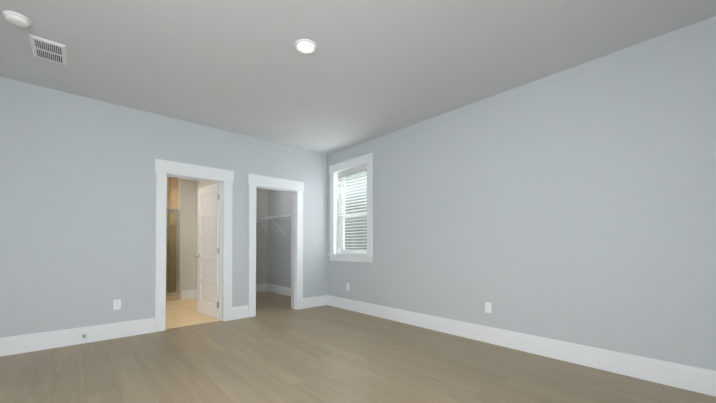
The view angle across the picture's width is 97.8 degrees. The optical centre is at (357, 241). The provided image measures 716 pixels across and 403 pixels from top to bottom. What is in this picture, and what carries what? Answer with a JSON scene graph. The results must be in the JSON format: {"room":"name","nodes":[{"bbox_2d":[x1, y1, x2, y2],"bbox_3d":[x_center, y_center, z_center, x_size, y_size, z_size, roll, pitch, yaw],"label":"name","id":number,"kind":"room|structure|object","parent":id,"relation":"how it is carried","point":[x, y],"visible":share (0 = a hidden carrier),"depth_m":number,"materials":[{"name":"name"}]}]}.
{"room":"empty bedroom","nodes":[
{"label":"empty bedroom","id":0,"kind":"room"},
{"bbox_2d":[0,77,327,337],"bbox_3d":[-2.493,-0.235,4.083,5.065,2.740,0.165,1,-1,-42],"label":"wall","id":1,"kind":"structure","parent":0,"point":[77,210],"depth_m":3.55,"materials":[{"name":"grey paint"}]},
{"bbox_2d":[0,318,154,356],"bbox_3d":[-3.352,1.032,3.167,2.196,0.180,0.018,1,-1,-42],"label":"baseboard","id":2,"kind":"structure","parent":1,"relation":"attached to","point":[11,345],"depth_m":3.39,"materials":[{"name":"white wood"}]},
{"bbox_2d":[113,299,120,309],"bbox_3d":[-2.820,0.739,3.659,0.070,0.115,0.006,1,-1,-42],"label":"electrical outlet","id":3,"kind":"object","parent":1,"relation":"attached to","point":[116,304],"visible":1,"depth_m":3.65,"materials":[{"name":"white plastic"}]},
{"bbox_2d":[155,159,233,331],"bbox_3d":[-2.239,0.052,4.294,0.976,2.170,0.190,1,-1,-42],"label":"door frame","id":4,"kind":"structure","parent":1,"relation":"attached to","point":[163,168],"depth_m":4.22,"materials":[{"name":"white wood"}]},
{"bbox_2d":[195,183,219,318],"bbox_3d":[-2.312,0.141,4.819,0.715,1.988,0.169,-1,-1,42],"label":"bathroom door","id":5,"kind":"structure","parent":1,"relation":"in","point":[208,254],"depth_m":4.78,"materials":[{"name":"white paint"}]},
{"bbox_2d":[232,305,248,319],"bbox_3d":[-1.742,1.052,4.622,0.247,0.180,0.016,1,-1,-42],"label":"baseboard","id":6,"kind":"structure","parent":1,"relation":"attached to","point":[240,312],"depth_m":4.62,"materials":[{"name":"white wood"}]},
{"bbox_2d":[248,173,303,316],"bbox_3d":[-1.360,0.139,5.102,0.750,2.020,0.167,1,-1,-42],"label":"door frame","id":7,"kind":"structure","parent":1,"relation":"attached to","point":[294,252],"depth_m":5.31,"materials":[{"name":"white wood"}]},
{"bbox_2d":[303,295,327,308],"bbox_3d":[-0.766,1.064,5.504,0.491,0.180,0.016,1,-1,-42],"label":"baseboard","id":8,"kind":"structure","parent":1,"relation":"attached to","point":[309,302],"depth_m":5.51,"materials":[{"name":"white wood"}]},
{"bbox_2d":[166,177,168,292],"bbox_3d":[-4.655,-0.199,6.732,1.310,2.740,0.165,1,-1,-42],"label":"wall","id":9,"kind":"structure","parent":0,"point":[167,259],"depth_m":6.99,"materials":[{"name":"tile"}]},
{"bbox_2d":[168,177,178,292],"bbox_3d":[-3.890,-0.199,6.740,0.165,2.740,0.850,1,-1,-42],"label":"wall","id":10,"kind":"structure","parent":0,"point":[173,192],"depth_m":6.71,"materials":[{"name":"tile"}]},
{"bbox_2d":[166,298,221,328],"bbox_3d":[-3.740,1.201,5.279,2.245,0.100,3.520,1,-1,-42],"label":"floor","id":11,"kind":"structure","parent":0,"point":[181,313],"depth_m":4.83,"materials":[{"name":"beige tile"}]},
{"bbox_2d":[166,295,179,300],"bbox_3d":[-3.974,1.110,5.961,0.978,0.100,0.155,1,-1,-42],"label":"curb","id":12,"kind":"object","parent":11,"relation":"on","point":[172,297],"visible":0.29,"depth_m":6.15,"materials":[{"name":"tile"}]},
{"bbox_2d":[166,209,179,295],"bbox_3d":[-3.937,0.209,5.932,0.976,1.699,0.078,1,-1,-42],"label":"shower enclosure","id":13,"kind":"object","parent":12,"relation":"on","point":[177,242],"visible":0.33,"depth_m":6.23,"materials":[{"name":"glass"}]},
{"bbox_2d":[196,181,219,289],"bbox_3d":[-2.547,-0.214,5.652,0.120,2.740,2.235,1,-1,-42],"label":"wall","id":14,"kind":"structure","parent":0,"point":[200,184],"depth_m":6.36,"materials":[{"name":"paint"}]},
{"bbox_2d":[178,178,267,299],"bbox_3d":[-3.620,-0.205,6.299,3.765,2.740,0.165,1,-1,-42],"label":"wall","id":15,"kind":"structure","parent":0,"point":[187,209],"depth_m":6.40,"materials":[{"name":"paint"}]},
{"bbox_2d":[181,289,196,299],"bbox_3d":[-3.341,1.056,4.917,2.020,0.180,2.235,1,-1,-42],"label":"baseboard","id":16,"kind":"structure","parent":15,"relation":"attached to","point":[188,294],"depth_m":6.32,"materials":[{"name":"white wood"}]},
{"bbox_2d":[256,283,266,291],"bbox_3d":[-2.697,1.084,6.992,1.410,0.180,0.018,1,-1,-42],"label":"baseboard","id":17,"kind":"structure","parent":15,"relation":"attached to","point":[259,287],"depth_m":7.36,"materials":[{"name":"white wood"}]},
{"bbox_2d":[0,291,715,402],"bbox_3d":[-1.351,1.169,2.963,5.285,0.100,8.130,1,-1,-42],"label":"floor","id":18,"kind":"structure","parent":0,"point":[277,348],"depth_m":2.72,"materials":[{"name":"brown wood"}]},
{"bbox_2d":[0,0,715,154],"bbox_3d":[-1.691,-1.665,3.379,5.285,0.100,9.145,1,-1,-42],"label":"ceiling","id":19,"kind":"structure","parent":0,"point":[366,70],"depth_m":2.69,"materials":[{"name":"paint"}]},
{"bbox_2d":[2,10,30,27],"bbox_3d":[-2.483,-1.608,2.274,0.144,0.043,0.144,1,-1,-42],"label":"smoke detector","id":20,"kind":"object","parent":19,"relation":"attached to","point":[16,19],"visible":1,"depth_m":2.25,"materials":[{"name":"white plastic"}]},
{"bbox_2d":[28,34,66,65],"bbox_3d":[-2.630,-1.618,2.661,0.215,0.014,0.385,1,-1,-42],"label":"ceiling vent","id":21,"kind":"object","parent":19,"relation":"in","point":[48,50],"visible":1,"depth_m":2.64,"materials":[{"name":"white plastic"}]},
{"bbox_2d":[294,39,316,53],"bbox_3d":[-0.435,-1.619,2.603,0.190,0.012,0.190,1,-1,-42],"label":"recessed light","id":22,"kind":"object","parent":19,"relation":"in","point":[305,46],"visible":1,"depth_m":2.60,"materials":[{"name":"white plastic"}]},
{"bbox_2d":[267,16,715,370],"bbox_3d":[0.528,-0.227,4.681,0.220,2.740,8.130,1,-1,-42],"label":"wall","id":23,"kind":"structure","parent":0,"point":[576,204],"depth_m":2.93,"materials":[{"name":"grey paint"}]},
{"bbox_2d":[260,213,290,233],"bbox_3d":[-1.559,-0.365,6.579,0.330,0.368,2.187,1,-1,-42],"label":"wire shelf","id":24,"kind":"object","parent":23,"relation":"attached to","point":[277,216],"depth_m":6.78,"materials":[{"name":"white metal"}]},
{"bbox_2d":[267,283,290,295],"bbox_3d":[-1.426,1.080,6.650,0.016,0.180,2.231,1,-1,-42],"label":"baseboard","id":25,"kind":"structure","parent":23,"relation":"attached to","point":[282,290],"depth_m":7.01,"materials":[{"name":"white wood"}]},
{"bbox_2d":[334,163,366,254],"bbox_3d":[-0.061,-0.509,5.321,0.201,1.480,0.880,1,-1,-42],"label":"liner","id":26,"kind":"object","parent":23,"relation":"attached to","point":[337,228],"visible":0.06,"depth_m":5.60,"materials":[{"name":"white wood"}]},
{"bbox_2d":[340,170,366,254],"bbox_3d":[-0.006,-0.505,5.370,0.086,1.449,0.843,1,-1,-42],"label":"double-hung window","id":27,"kind":"structure","parent":26,"relation":"attached to","point":[349,218],"depth_m":5.61,"materials":[{"name":"white plastic"}]},
{"bbox_2d":[337,165,366,254],"bbox_3d":[-0.077,-0.507,5.306,0.072,1.444,0.838,1,-1,-42],"label":"window blind","id":28,"kind":"object","parent":27,"relation":"attached to","point":[347,173],"visible":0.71,"depth_m":5.33,"materials":[{"name":"white plastic"}]},
{"bbox_2d":[328,254,372,256],"bbox_3d":[-0.140,0.232,5.239,0.075,0.028,1.118,1,-1,-42],"label":"window sill","id":29,"kind":"structure","parent":23,"relation":"attached to","point":[350,255],"depth_m":5.22,"materials":[{"name":"white wood"}]},
{"bbox_2d":[329,153,372,262],"bbox_3d":[-0.143,-0.518,5.246,0.024,1.707,1.110,1,-1,-42],"label":"window","id":30,"kind":"structure","parent":23,"relation":"in","point":[358,161],"depth_m":5.04,"materials":[{"name":"white wood"}]},
{"bbox_2d":[485,302,490,312],"bbox_3d":[1.450,0.737,3.478,0.006,0.115,0.070,1,-1,-42],"label":"electrical outlet","id":31,"kind":"object","parent":23,"relation":"attached to","point":[487,307],"visible":1,"depth_m":3.48,"materials":[{"name":"white plastic"}]},
{"bbox_2d":[328,295,715,396],"bbox_3d":[1.244,1.039,3.693,0.018,0.180,5.400,1,-1,-42],"label":"baseboard","id":32,"kind":"structure","parent":23,"relation":"attached to","point":[694,379],"depth_m":2.93,"materials":[{"name":"white wood"}]},
{"label":"outside","id":33,"kind":"structure","parent":0,"visible":0},
{"bbox_2d":[345,172,366,249],"bbox_3d":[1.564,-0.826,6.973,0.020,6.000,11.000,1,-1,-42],"label":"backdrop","id":34,"kind":"structure","parent":33,"point":[357,233],"depth_m":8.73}
]}

